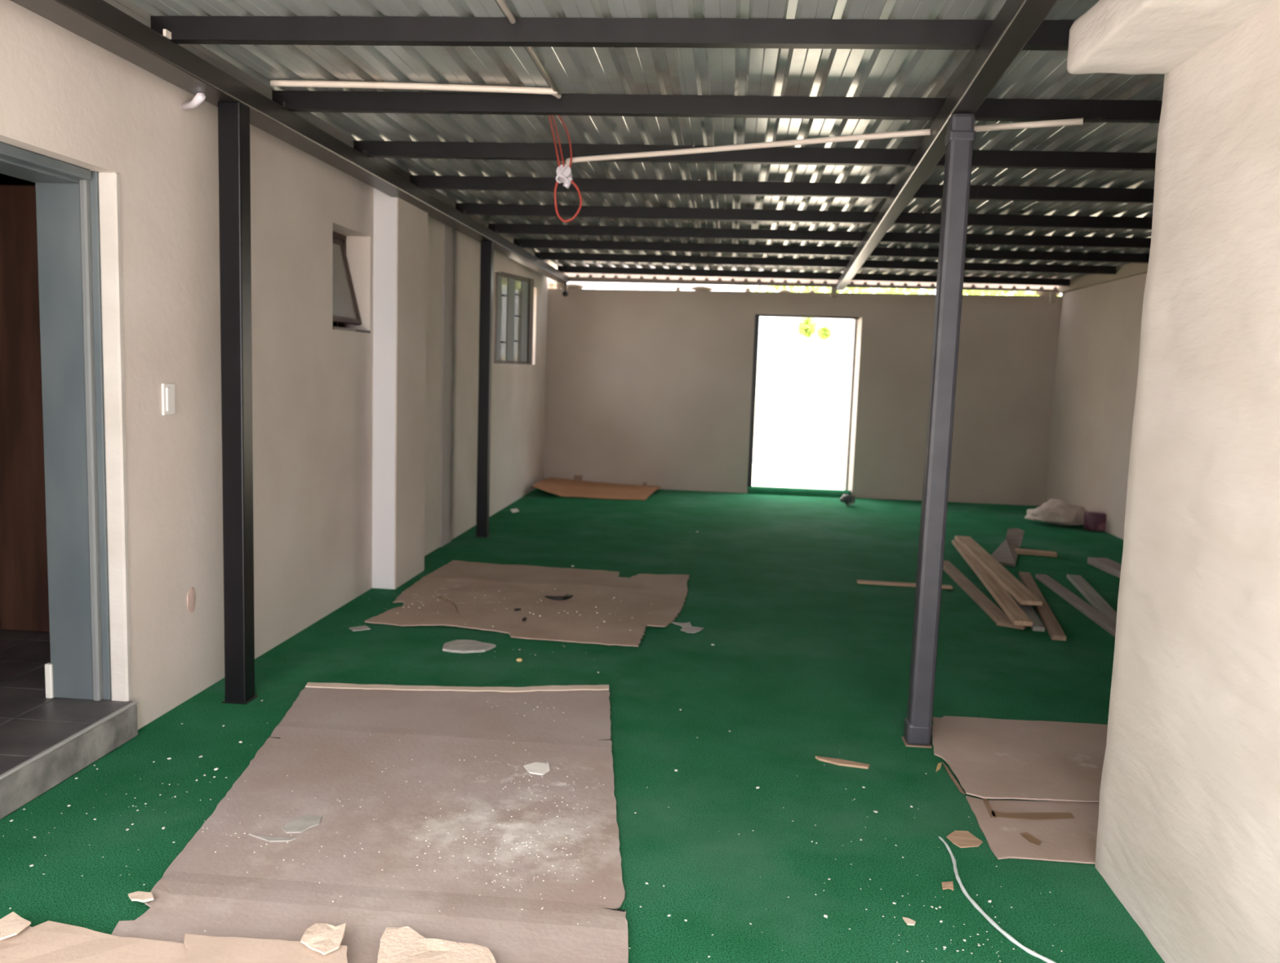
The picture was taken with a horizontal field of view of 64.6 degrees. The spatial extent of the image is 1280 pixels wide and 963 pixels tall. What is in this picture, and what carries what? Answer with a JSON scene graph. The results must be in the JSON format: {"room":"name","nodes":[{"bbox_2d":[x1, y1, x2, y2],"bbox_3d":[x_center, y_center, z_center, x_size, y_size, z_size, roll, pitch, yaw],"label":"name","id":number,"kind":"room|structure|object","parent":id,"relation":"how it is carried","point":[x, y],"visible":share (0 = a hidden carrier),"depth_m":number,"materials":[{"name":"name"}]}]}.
{"room":"covered patio under renovation","nodes":[
{"label":"covered patio under renovation","id":0,"kind":"room"},
{"bbox_2d":[0,629,57,725],"bbox_3d":[-3.358,0.757,4.217,2.654,0.132,5.180,2,6,5],"label":"floor","id":1,"kind":"structure","parent":0,"point":[24,655],"depth_m":3.98,"materials":[{"name":"grey tile"}]},
{"bbox_2d":[0,173,337,326],"bbox_3d":[-3.369,-0.521,4.079,2.766,2.700,5.400,2,6,5],"label":"wall","id":2,"kind":"structure","parent":0,"point":[4,179],"depth_m":6.46,"materials":[{"name":"grey"}]},
{"bbox_2d":[0,184,49,632],"bbox_3d":[-2.845,-0.307,4.480,1.560,1.958,0.060,2,6,5],"label":"door","id":3,"kind":"structure","parent":2,"relation":"in","point":[24,580],"depth_m":4.45,"materials":[{"name":"brown wood"}]},
{"bbox_2d":[0,0,549,729],"bbox_3d":[-1.768,-0.487,5.430,0.200,2.560,13.350,2,6,5],"label":"wall","id":4,"kind":"structure","parent":0,"point":[64,96],"depth_m":4.49,"materials":[{"name":"beige paint"}]},
{"bbox_2d":[0,141,111,702],"bbox_3d":[-2.067,-0.077,3.016,0.234,1.878,1.228,2,6,5],"label":"door frame","id":5,"kind":"structure","parent":4,"relation":"attached to","point":[68,212],"depth_m":3.57,"materials":[{"name":"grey metal"}]},
{"bbox_2d":[97,171,131,702],"bbox_3d":[-1.865,-0.120,3.601,0.066,1.912,0.031,2,6,5],"label":"trim","id":6,"kind":"structure","parent":4,"relation":"attached to","point":[109,204],"depth_m":3.58,"materials":[{"name":"paint"}]},
{"bbox_2d":[161,383,175,415],"bbox_3d":[-1.798,-0.315,3.866,0.015,0.120,0.080,2,6,5],"label":"light switch","id":7,"kind":"object","parent":4,"relation":"attached to","point":[167,389],"visible":1,"depth_m":3.85,"materials":[{"name":"white plastic"}]},
{"bbox_2d":[186,586,195,613],"bbox_3d":[-1.819,0.481,4.104,0.013,0.109,0.068,2,6,5],"label":"wall patch","id":8,"kind":"object","parent":4,"relation":"attached to","point":[191,597],"visible":1,"depth_m":4.10,"materials":[{"name":"beige paint"}]},
{"bbox_2d":[181,92,205,110],"bbox_3d":[-1.679,-1.429,3.811,0.043,0.032,0.218,-3,8,-39],"label":"pipe stub","id":9,"kind":"object","parent":4,"relation":"attached to","point":[199,97],"visible":1,"depth_m":3.79,"materials":[{"name":"white plastic"}]},
{"bbox_2d":[333,231,370,333],"bbox_3d":[-1.708,-1.133,5.699,0.189,0.562,0.568,2,6,5],"label":"window","id":10,"kind":"structure","parent":4,"relation":"in","point":[345,308],"depth_m":5.82,"materials":[{"name":"grey glass"}]},
{"bbox_2d":[372,187,427,589],"bbox_3d":[-1.514,-0.585,6.389,0.156,2.480,0.605,2,6,5],"label":"pillar","id":11,"kind":"structure","parent":4,"relation":"attached to","point":[400,256],"depth_m":6.19,"materials":[{"name":"beige paint"}]},
{"bbox_2d":[10,0,568,282],"bbox_3d":[-1.340,-1.788,6.558,0.142,0.100,10.340,2,6,5],"label":"steel beam","id":12,"kind":"structure","parent":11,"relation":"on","point":[99,22],"depth_m":3.84,"materials":[{"name":"black metal"}]},
{"bbox_2d":[562,281,568,296],"bbox_3d":[-0.850,-2.199,11.550,0.064,0.167,0.064,2,6,5],"label":"bulb","id":13,"kind":"object","parent":12,"relation":"hanging from","point":[565,293],"visible":1,"depth_m":11.54,"materials":[{"name":"black rubber"}]},
{"bbox_2d":[439,223,455,546],"bbox_3d":[-1.467,-0.729,7.685,0.022,2.480,0.280,2,6,5],"label":"trim","id":14,"kind":"structure","parent":4,"relation":"attached to","point":[449,233],"depth_m":7.66,"materials":[{"name":"grey paint"}]},
{"bbox_2d":[493,271,533,364],"bbox_3d":[-1.237,-1.597,10.114,0.358,0.840,1.960,2,6,5],"label":"window","id":15,"kind":"structure","parent":4,"relation":"in","point":[514,294],"depth_m":9.65,"materials":[{"name":"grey metal"}]},
{"bbox_2d":[0,488,1164,962],"bbox_3d":[1.284,0.731,6.726,5.804,0.060,10.150,2,6,5],"label":"floor","id":16,"kind":"structure","parent":0,"point":[806,660],"depth_m":3.92,"materials":[{"name":"green carpet"}]},
{"bbox_2d":[0,697,137,820],"bbox_3d":[-2.034,0.925,3.117,0.298,0.133,1.207,2,6,5],"label":"tiled step","id":17,"kind":"structure","parent":16,"relation":"on","point":[46,745],"depth_m":3.36,"materials":[{"name":"grey tile"}]},
{"bbox_2d":[217,101,257,704],"bbox_3d":[-1.593,-0.277,4.003,0.104,2.352,0.104,2,6,5],"label":"steel post","id":18,"kind":"object","parent":16,"relation":"on","point":[233,117],"visible":1,"depth_m":3.96,"materials":[{"name":"black metal"}]},
{"bbox_2d":[349,625,370,631],"bbox_3d":[-1.462,0.765,5.275,0.091,0.008,0.078,-2,8,-33],"label":"paper scrap","id":19,"kind":"object","parent":16,"relation":"on","point":[360,628],"visible":1,"depth_m":5.26,"materials":[{"name":"white paper"}]},
{"bbox_2d":[111,682,628,962],"bbox_3d":[-0.718,1.005,3.243,1.298,0.028,2.342,2,6,-3],"label":"cardboard sheet","id":20,"kind":"object","parent":16,"relation":"on","point":[234,891],"visible":0.97,"depth_m":2.99,"materials":[{"name":"brown cardboard"}]},
{"bbox_2d":[0,911,186,962],"bbox_3d":[-1.236,1.093,2.204,0.823,0.025,0.455,2,6,5],"label":"cardboard piece","id":21,"kind":"object","parent":20,"relation":"on","point":[47,942],"visible":0.93,"depth_m":2.34,"materials":[{"name":"beige cardboard"}]},
{"bbox_2d":[184,923,347,962],"bbox_3d":[-0.826,1.084,2.202,0.365,0.021,0.466,0,7,-16],"label":"cardboard piece","id":22,"kind":"object","parent":20,"relation":"on","point":[320,943],"visible":1,"depth_m":2.32,"materials":[{"name":"beige cardboard"}]},
{"bbox_2d":[248,834,296,842],"bbox_3d":[-1.069,1.032,2.924,0.145,0.005,0.035,2,6,5],"label":"flake","id":23,"kind":"object","parent":20,"relation":"on","point":[264,838],"visible":1,"depth_m":2.92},
{"bbox_2d":[281,815,321,833],"bbox_3d":[-1.008,1.023,3.019,0.096,0.005,0.117,2,6,5],"label":"flake","id":24,"kind":"object","parent":20,"relation":"on","point":[298,825],"visible":1,"depth_m":3.02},
{"bbox_2d":[202,697,605,932],"bbox_3d":[-0.708,1.004,3.278,1.185,0.012,1.909,2,6,-3],"label":"crumbs","id":25,"kind":"object","parent":20,"relation":"on","point":[459,697],"visible":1,"depth_m":2.95,"materials":[{"name":"white"}]},
{"bbox_2d":[377,926,496,962],"bbox_3d":[-0.446,1.105,2.247,0.283,0.016,0.448,1,6,-10],"label":"cardboard piece","id":26,"kind":"object","parent":20,"relation":"on","point":[404,944],"visible":1,"depth_m":2.35,"materials":[{"name":"beige"}]},
{"bbox_2d":[523,762,549,775],"bbox_3d":[-0.358,0.992,3.499,0.095,0.005,0.099,2,6,5],"label":"flake","id":27,"kind":"object","parent":20,"relation":"on","point":[536,768],"visible":1,"depth_m":3.50,"materials":[{"name":"white"}]},
{"bbox_2d":[442,640,495,653],"bbox_3d":[-0.844,0.813,4.989,0.254,0.016,0.191,2,6,5],"label":"flake","id":28,"kind":"object","parent":16,"relation":"on","point":[463,646],"visible":1,"depth_m":4.96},
{"bbox_2d":[474,240,493,537],"bbox_3d":[-1.240,-0.722,8.093,0.110,2.352,0.110,2,6,5],"label":"steel post","id":29,"kind":"object","parent":16,"relation":"on","point":[486,264],"visible":1,"depth_m":8.05,"materials":[{"name":"black metal"}]},
{"bbox_2d":[510,508,519,512],"bbox_3d":[-1.201,0.278,9.704,0.072,0.008,0.269,0,7,-14],"label":"paper scrap","id":30,"kind":"object","parent":16,"relation":"on","point":[514,510],"visible":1,"depth_m":9.70,"materials":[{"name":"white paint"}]},
{"bbox_2d":[364,560,688,647],"bbox_3d":[-0.589,0.685,6.077,1.766,0.041,1.917,2,6,5],"label":"cardboard sheet","id":31,"kind":"object","parent":16,"relation":"on","point":[652,600],"visible":1,"depth_m":5.94,"materials":[{"name":"brown cardboard"}]},
{"bbox_2d":[408,588,632,631],"bbox_3d":[-0.647,0.718,5.817,1.401,0.018,0.950,2,6,5],"label":"crumbs","id":32,"kind":"object","parent":31,"relation":"on","point":[554,588],"visible":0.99,"depth_m":5.74,"materials":[{"name":"white"}]},
{"bbox_2d":[2,592,1054,962],"bbox_3d":[-0.245,0.933,4.173,2.997,0.003,4.306,2,6,5],"label":"crumbs","id":33,"kind":"object","parent":16,"relation":"on","point":[383,593],"visible":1,"depth_m":2.77,"materials":[{"name":"white"}]},
{"bbox_2d":[531,475,661,500],"bbox_3d":[-0.452,0.062,11.321,1.315,0.122,1.136,2,6,5],"label":"cardboard sheet","id":34,"kind":"object","parent":16,"relation":"on","point":[576,487],"visible":1,"depth_m":11.22,"materials":[{"name":"brown cardboard"}]},
{"bbox_2d":[671,622,703,633],"bbox_3d":[0.273,0.793,5.513,0.138,0.014,0.224,0,7,-18],"label":"paper scrap","id":35,"kind":"object","parent":16,"relation":"on","point":[686,627],"visible":1,"depth_m":5.49,"materials":[{"name":"grey paper"}]},
{"bbox_2d":[747,485,851,497],"bbox_3d":[1.845,0.113,11.785,1.184,0.080,0.240,2,6,5],"label":"strip","id":36,"kind":"object","parent":16,"relation":"on","point":[753,489],"visible":0.94,"depth_m":11.69,"materials":[{"name":"green carpet"}]},
{"bbox_2d":[815,755,869,768],"bbox_3d":[0.730,1.019,3.668,0.196,0.008,0.043,5,7,24],"label":"wood splinter","id":37,"kind":"object","parent":16,"relation":"on","point":[833,761],"visible":1,"depth_m":3.66,"materials":[{"name":"beige wood"}]},
{"bbox_2d":[840,493,855,505],"bbox_3d":[2.243,0.198,10.948,0.161,0.125,0.125,2,6,5],"label":"stone","id":38,"kind":"object","parent":16,"relation":"on","point":[848,500],"visible":1,"depth_m":10.91,"materials":[{"name":"grey stone"}]},
{"bbox_2d":[856,579,952,589],"bbox_3d":[1.784,0.695,6.833,0.626,0.018,0.058,3,6,8],"label":"wooden stick","id":39,"kind":"object","parent":16,"relation":"on","point":[859,581],"visible":0.81,"depth_m":6.82,"materials":[{"name":"brown wood"}]},
{"bbox_2d":[902,917,915,925],"bbox_3d":[0.696,1.136,2.614,0.030,0.005,0.033,2,6,5],"label":"scrap","id":40,"kind":"object","parent":16,"relation":"on","point":[908,922],"visible":1,"depth_m":2.61,"materials":[{"name":"beige"}]},
{"bbox_2d":[901,112,976,748],"bbox_3d":[1.111,-0.156,3.775,0.108,2.345,0.096,2,6,5],"label":"steel post","id":41,"kind":"object","parent":16,"relation":"on","point":[960,137],"visible":1,"depth_m":3.73,"materials":[{"name":"grey metal"}]},
{"bbox_2d":[936,762,942,772],"bbox_3d":[1.079,1.032,3.654,0.012,0.006,0.099,4,7,21],"label":"scrap","id":42,"kind":"object","parent":16,"relation":"on","point":[939,766],"visible":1,"depth_m":3.65,"materials":[{"name":"brown"}]},
{"bbox_2d":[941,881,953,890],"bbox_3d":[0.852,1.120,2.803,0.031,0.006,0.051,3,7,12],"label":"scrap","id":43,"kind":"object","parent":16,"relation":"on","point":[948,885],"visible":1,"depth_m":2.80,"materials":[{"name":"brown cardboard"}]},
{"bbox_2d":[946,831,982,848],"bbox_3d":[0.990,1.092,3.094,0.096,0.007,0.098,1,7,-11],"label":"scrap","id":44,"kind":"object","parent":16,"relation":"on","point":[962,839],"visible":1,"depth_m":3.08,"materials":[{"name":"brown cardboard"}]},
{"bbox_2d":[942,560,1011,623],"bbox_3d":[2.198,0.714,6.742,0.086,0.030,1.873,3,6,6],"label":"wooden plank","id":45,"kind":"object","parent":16,"relation":"on","point":[975,593],"visible":0.85,"depth_m":6.52,"materials":[{"name":"brown wood"}]},
{"bbox_2d":[951,539,1032,626],"bbox_3d":[2.410,0.652,7.086,0.101,0.028,2.848,3,6,10],"label":"wooden plank","id":46,"kind":"object","parent":45,"relation":"on","point":[1012,610],"visible":0.76,"depth_m":6.45,"materials":[{"name":"brown wood"}]},
{"bbox_2d":[954,535,1042,605],"bbox_3d":[2.533,0.602,7.301,0.127,0.028,2.462,3,6,8],"label":"wooden plank","id":47,"kind":"object","parent":46,"relation":"on","point":[1010,583],"visible":1,"depth_m":6.92,"materials":[{"name":"brown wood"}]},
{"bbox_2d":[937,836,1056,962],"bbox_3d":[0.938,1.135,2.688,0.089,0.015,0.823,1,6,-9],"label":"string","id":48,"kind":"object","parent":16,"relation":"on","point":[974,904],"visible":1,"depth_m":2.63,"materials":[{"name":"white fabric"}]},
{"bbox_2d":[991,528,1024,566],"bbox_3d":[2.974,0.529,8.221,0.212,0.167,1.121,5,7,23],"label":"board","id":49,"kind":"object","parent":16,"relation":"on","point":[1005,554],"visible":0.87,"depth_m":8.28,"materials":[{"name":"grey wood"}]},
{"bbox_2d":[995,621,1026,630],"bbox_3d":[2.127,0.819,5.794,0.154,0.026,0.064,6,8,34],"label":"wooden stick","id":50,"kind":"object","parent":16,"relation":"on","point":[1003,624],"visible":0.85,"depth_m":5.78,"materials":[{"name":"brown wood"}]},
{"bbox_2d":[932,715,1107,864],"bbox_3d":[1.571,1.053,3.538,0.999,0.022,1.229,2,6,5],"label":"cardboard sheet","id":51,"kind":"object","parent":16,"relation":"on","point":[1046,762],"visible":0.56,"depth_m":3.53,"materials":[{"name":"brown cardboard"}]},
{"bbox_2d":[1015,600,1044,631],"bbox_3d":[2.429,0.757,6.441,0.068,0.026,1.516,3,7,13],"label":"wooden plank","id":52,"kind":"object","parent":16,"relation":"on","point":[1037,625],"visible":0.35,"depth_m":5.93,"materials":[{"name":"grey wood"}]},
{"bbox_2d":[1015,548,1057,557],"bbox_3d":[3.226,0.580,8.244,0.313,0.030,0.112,4,7,19],"label":"wooden plank","id":53,"kind":"object","parent":16,"relation":"on","point":[1020,551],"visible":0.99,"depth_m":8.21,"materials":[{"name":"brown wood"}]},
{"bbox_2d":[1018,572,1066,641],"bbox_3d":[2.532,0.762,6.420,0.077,0.028,1.878,4,7,15],"label":"wooden plank","id":54,"kind":"object","parent":16,"relation":"on","point":[1047,617],"visible":0.89,"depth_m":6.06,"materials":[{"name":"brown wood"}]},
{"bbox_2d":[1023,498,1087,525],"bbox_3d":[4.110,0.304,9.978,0.616,0.254,0.433,2,6,5],"label":"plastic sack","id":55,"kind":"object","parent":16,"relation":"on","point":[1055,511],"visible":0.97,"depth_m":9.85,"materials":[{"name":"white plastic"}]},
{"bbox_2d":[1035,573,1115,637],"bbox_3d":[2.766,0.778,6.341,0.081,0.030,1.852,3,6,7],"label":"wooden plank","id":56,"kind":"object","parent":16,"relation":"on","point":[1088,611],"visible":0.75,"depth_m":6.33,"materials":[{"name":"grey wood"}]},
{"bbox_2d":[1066,574,1116,623],"bbox_3d":[2.943,0.762,6.548,0.098,0.026,1.548,3,7,13],"label":"wooden plank","id":57,"kind":"object","parent":16,"relation":"on","point":[1094,598],"visible":0.73,"depth_m":6.57,"materials":[{"name":"grey wood"}]},
{"bbox_2d":[1083,511,1106,531],"bbox_3d":[4.403,0.383,9.719,0.250,0.176,0.166,2,6,5],"label":"box","id":58,"kind":"object","parent":16,"relation":"on","point":[1093,521],"visible":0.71,"depth_m":9.65,"materials":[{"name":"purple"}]},
{"bbox_2d":[1087,557,1121,578],"bbox_3d":[3.558,0.690,7.274,0.152,0.050,1.288,2,6,1],"label":"wooden plank","id":59,"kind":"object","parent":16,"relation":"on","point":[1112,567],"visible":0.38,"depth_m":7.66,"materials":[{"name":"grey wood"}]},
{"bbox_2d":[103,0,1164,279],"bbox_3d":[0.862,-1.705,5.398,7.133,0.031,12.110,2,6,5],"label":"ceiling","id":60,"kind":"structure","parent":0,"point":[764,72],"depth_m":4.10,"materials":[{"name":"grey metal"}]},
{"bbox_2d":[270,80,561,98],"bbox_3d":[-0.899,-1.585,4.062,1.167,0.028,0.095,2,6,-3],"label":"conduit","id":61,"kind":"object","parent":60,"relation":"attached to","point":[308,83],"visible":0.93,"depth_m":4.05,"materials":[{"name":"beige plastic"}]},
{"bbox_2d":[751,434,846,489],"bbox_3d":[1.470,0.916,6.028,34.000,0.139,48.000,2,6,5],"label":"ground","id":62,"kind":"structure","parent":0,"point":[769,462],"depth_m":16.34,"materials":[{"name":"white"}]},
{"bbox_2d":[754,364,850,438],"bbox_3d":[4.083,-1.887,23.769,20.000,1.660,0.200,2,6,5],"label":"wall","id":63,"kind":"structure","parent":62,"relation":"on","point":[792,400],"depth_m":23.69,"materials":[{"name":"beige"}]},
{"bbox_2d":[785,447,845,475],"bbox_3d":[3.971,-0.243,14.895,3.600,0.360,0.250,2,6,5],"label":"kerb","id":64,"kind":"object","parent":62,"relation":"on","point":[798,460],"visible":0.36,"depth_m":14.89,"materials":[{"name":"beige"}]},
{"bbox_2d":[739,285,1062,342],"bbox_3d":[4.225,-2.251,16.094,5.540,4.120,3.437,2,6,1],"label":"tree","id":65,"kind":"object","parent":62,"relation":"on","point":[807,327],"visible":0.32,"depth_m":14.78,"materials":[{"name":"yellow plant"}]},
{"bbox_2d":[543,288,1061,506],"bbox_3d":[1.775,-0.995,11.701,6.164,2.415,0.200,2,6,5],"label":"wall","id":66,"kind":"structure","parent":0,"point":[651,387],"depth_m":11.60,"materials":[{"name":"beige paint"}]},
{"bbox_2d":[548,268,561,288],"bbox_3d":[-0.971,-2.355,11.753,0.240,0.247,0.100,2,6,5],"label":"lump","id":67,"kind":"object","parent":66,"relation":"on","point":[552,284],"visible":0.37,"depth_m":11.73,"materials":[{"name":"beige"}]},
{"bbox_2d":[567,283,584,288],"bbox_3d":[-0.761,-2.265,11.745,0.236,0.079,0.100,2,6,5],"label":"lump","id":68,"kind":"object","parent":66,"relation":"on","point":[570,286],"visible":0.93,"depth_m":11.71,"materials":[{"name":"beige"}]},
{"bbox_2d":[690,285,713,290],"bbox_3d":[0.708,-2.215,11.623,0.266,0.070,0.099,2,6,5],"label":"lump","id":69,"kind":"object","parent":66,"relation":"attached to","point":[696,287],"visible":1,"depth_m":11.59,"materials":[{"name":"beige"}]},
{"bbox_2d":[744,287,750,291],"bbox_3d":[1.231,-2.193,11.578,0.064,0.060,0.097,1,6,-4],"label":"lump","id":70,"kind":"object","parent":66,"relation":"attached to","point":[747,289],"visible":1,"depth_m":11.54,"materials":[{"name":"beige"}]},
{"bbox_2d":[778,288,791,292],"bbox_3d":[1.654,-2.172,11.542,0.136,0.044,0.094,2,6,5],"label":"lump","id":71,"kind":"object","parent":66,"relation":"attached to","point":[784,290],"visible":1,"depth_m":11.51,"materials":[{"name":"beige"}]},
{"bbox_2d":[746,314,862,493],"bbox_3d":[1.887,-0.901,11.701,1.202,2.005,0.199,2,6,5],"label":"door frame","id":72,"kind":"structure","parent":66,"relation":"in","point":[857,322],"depth_m":11.64,"materials":[{"name":"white paint"}]},
{"bbox_2d":[835,0,1057,290],"bbox_3d":[1.548,-1.654,6.365,0.093,0.085,10.253,3,6,8],"label":"steel beam","id":73,"kind":"structure","parent":66,"relation":"on","point":[1017,20],"depth_m":3.44,"materials":[{"name":"black metal"}]},
{"bbox_2d":[150,15,1074,50],"bbox_3d":[1.135,-1.389,3.149,5.535,0.074,0.053,2,6,5],"label":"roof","id":74,"kind":"structure","parent":73,"relation":"on","point":[798,33],"depth_m":3.23,"materials":[{"name":"paint"}]},
{"bbox_2d":[496,0,560,94],"bbox_3d":[-0.455,-1.425,2.731,0.020,0.019,2.836,2,6,5],"label":"conduit","id":75,"kind":"object","parent":74,"relation":"attached to","point":[502,3],"visible":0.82,"depth_m":3.59,"materials":[{"name":"beige plastic"}]},
{"bbox_2d":[271,90,1162,123],"bbox_3d":[1.214,-1.486,4.039,5.535,0.074,0.053,2,6,5],"label":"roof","id":76,"kind":"structure","parent":73,"relation":"on","point":[323,101],"depth_m":4.10,"materials":[{"name":"paint"}]},
{"bbox_2d":[564,128,930,165],"bbox_3d":[0.414,-1.484,4.553,1.758,0.064,0.055,5,7,27],"label":"conduit","id":77,"kind":"object","parent":73,"relation":"attached to","point":[924,131],"visible":0.98,"depth_m":4.49,"materials":[{"name":"beige plastic"}]},
{"bbox_2d":[547,115,582,222],"bbox_3d":[-0.373,-1.441,4.660,0.139,0.403,0.637,2,6,5],"label":"cable","id":78,"kind":"object","parent":77,"relation":"hanging from","point":[564,175],"visible":0.97,"depth_m":4.91,"materials":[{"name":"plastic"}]},
{"bbox_2d":[353,140,1155,170],"bbox_3d":[1.295,-1.586,4.957,5.535,0.074,0.053,2,6,5],"label":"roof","id":79,"kind":"structure","parent":73,"relation":"on","point":[1119,161],"depth_m":5.00,"materials":[{"name":"paint"}]},
{"bbox_2d":[409,174,1154,203],"bbox_3d":[1.376,-1.685,5.868,5.535,0.074,0.053,2,6,5],"label":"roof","id":80,"kind":"structure","parent":73,"relation":"on","point":[991,193],"depth_m":5.90,"materials":[{"name":"paint"}]},
{"bbox_2d":[455,203,1152,230],"bbox_3d":[1.466,-1.795,6.878,5.535,0.074,0.053,2,6,5],"label":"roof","id":81,"kind":"structure","parent":73,"relation":"on","point":[471,209],"depth_m":6.89,"materials":[{"name":"paint"}]},
{"bbox_2d":[561,272,1059,303],"bbox_3d":[1.858,-2.220,11.434,5.600,0.250,0.050,2,6,5],"label":"roof gap","id":82,"kind":"structure","parent":73,"relation":"attached to","point":[575,277],"depth_m":11.43,"materials":[{"name":"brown metal"}]},
{"bbox_2d":[557,265,1070,285],"bbox_3d":[1.836,-2.251,11.057,5.535,0.074,0.053,2,6,5],"label":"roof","id":83,"kind":"structure","parent":73,"relation":"on","point":[573,269],"depth_m":11.04,"materials":[{"name":"paint"}]},
{"bbox_2d":[488,222,1151,248],"bbox_3d":[1.551,-1.900,7.839,5.535,0.074,0.053,2,6,5],"label":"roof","id":84,"kind":"structure","parent":73,"relation":"on","point":[508,228],"depth_m":7.84,"materials":[{"name":"paint"}]},
{"bbox_2d":[534,251,1116,274],"bbox_3d":[1.721,-2.109,9.760,5.535,0.074,0.053,2,6,5],"label":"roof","id":85,"kind":"structure","parent":73,"relation":"on","point":[637,258],"depth_m":9.75,"materials":[{"name":"paint"}]},
{"bbox_2d":[513,238,1149,262],"bbox_3d":[1.634,-2.002,8.780,5.535,0.074,0.053,2,6,5],"label":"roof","id":86,"kind":"structure","parent":73,"relation":"on","point":[526,243],"depth_m":8.77,"materials":[{"name":"paint"}]},
{"bbox_2d":[973,117,1083,131],"bbox_3d":[1.494,-1.402,3.986,0.461,0.024,0.025,5,7,25],"label":"conduit","id":87,"kind":"object","parent":73,"relation":"attached to","point":[1072,122],"visible":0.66,"depth_m":3.96,"materials":[{"name":"beige plastic"}]},
{"bbox_2d":[1035,291,1059,296],"bbox_3d":[4.547,-2.111,11.295,0.264,0.103,0.095,2,6,5],"label":"lump","id":88,"kind":"object","parent":66,"relation":"on","point":[1039,293],"visible":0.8,"depth_m":11.27,"materials":[{"name":"beige"}]},
{"bbox_2d":[1045,273,1146,539],"bbox_3d":[4.348,-0.401,6.968,0.200,2.460,8.850,2,6,5],"label":"wall","id":89,"kind":"structure","parent":0,"point":[1099,340],"depth_m":10.01,"materials":[{"name":"beige paint"}]},
{"bbox_2d":[1056,262,1148,293],"bbox_3d":[4.369,-1.669,6.863,0.250,0.115,8.820,2,6,5],"label":"trim","id":90,"kind":"structure","parent":89,"relation":"attached to","point":[1131,269],"depth_m":9.80,"materials":[{"name":"beige paint"}]},
{"bbox_2d":[1094,0,1279,962],"bbox_3d":[1.451,0.112,1.060,0.491,2.570,3.538,2,6,5],"label":"wall","id":91,"kind":"structure","parent":0,"point":[1188,841],"depth_m":2.36,"materials":[{"name":"paint"}]},
{"bbox_2d":[1066,0,1271,74],"bbox_3d":[1.161,-0.964,0.972,0.359,0.151,3.542,2,6,5],"label":"beam","id":92,"kind":"structure","parent":91,"relation":"attached to","point":[1123,37],"depth_m":2.43,"materials":[{"name":"paint"}]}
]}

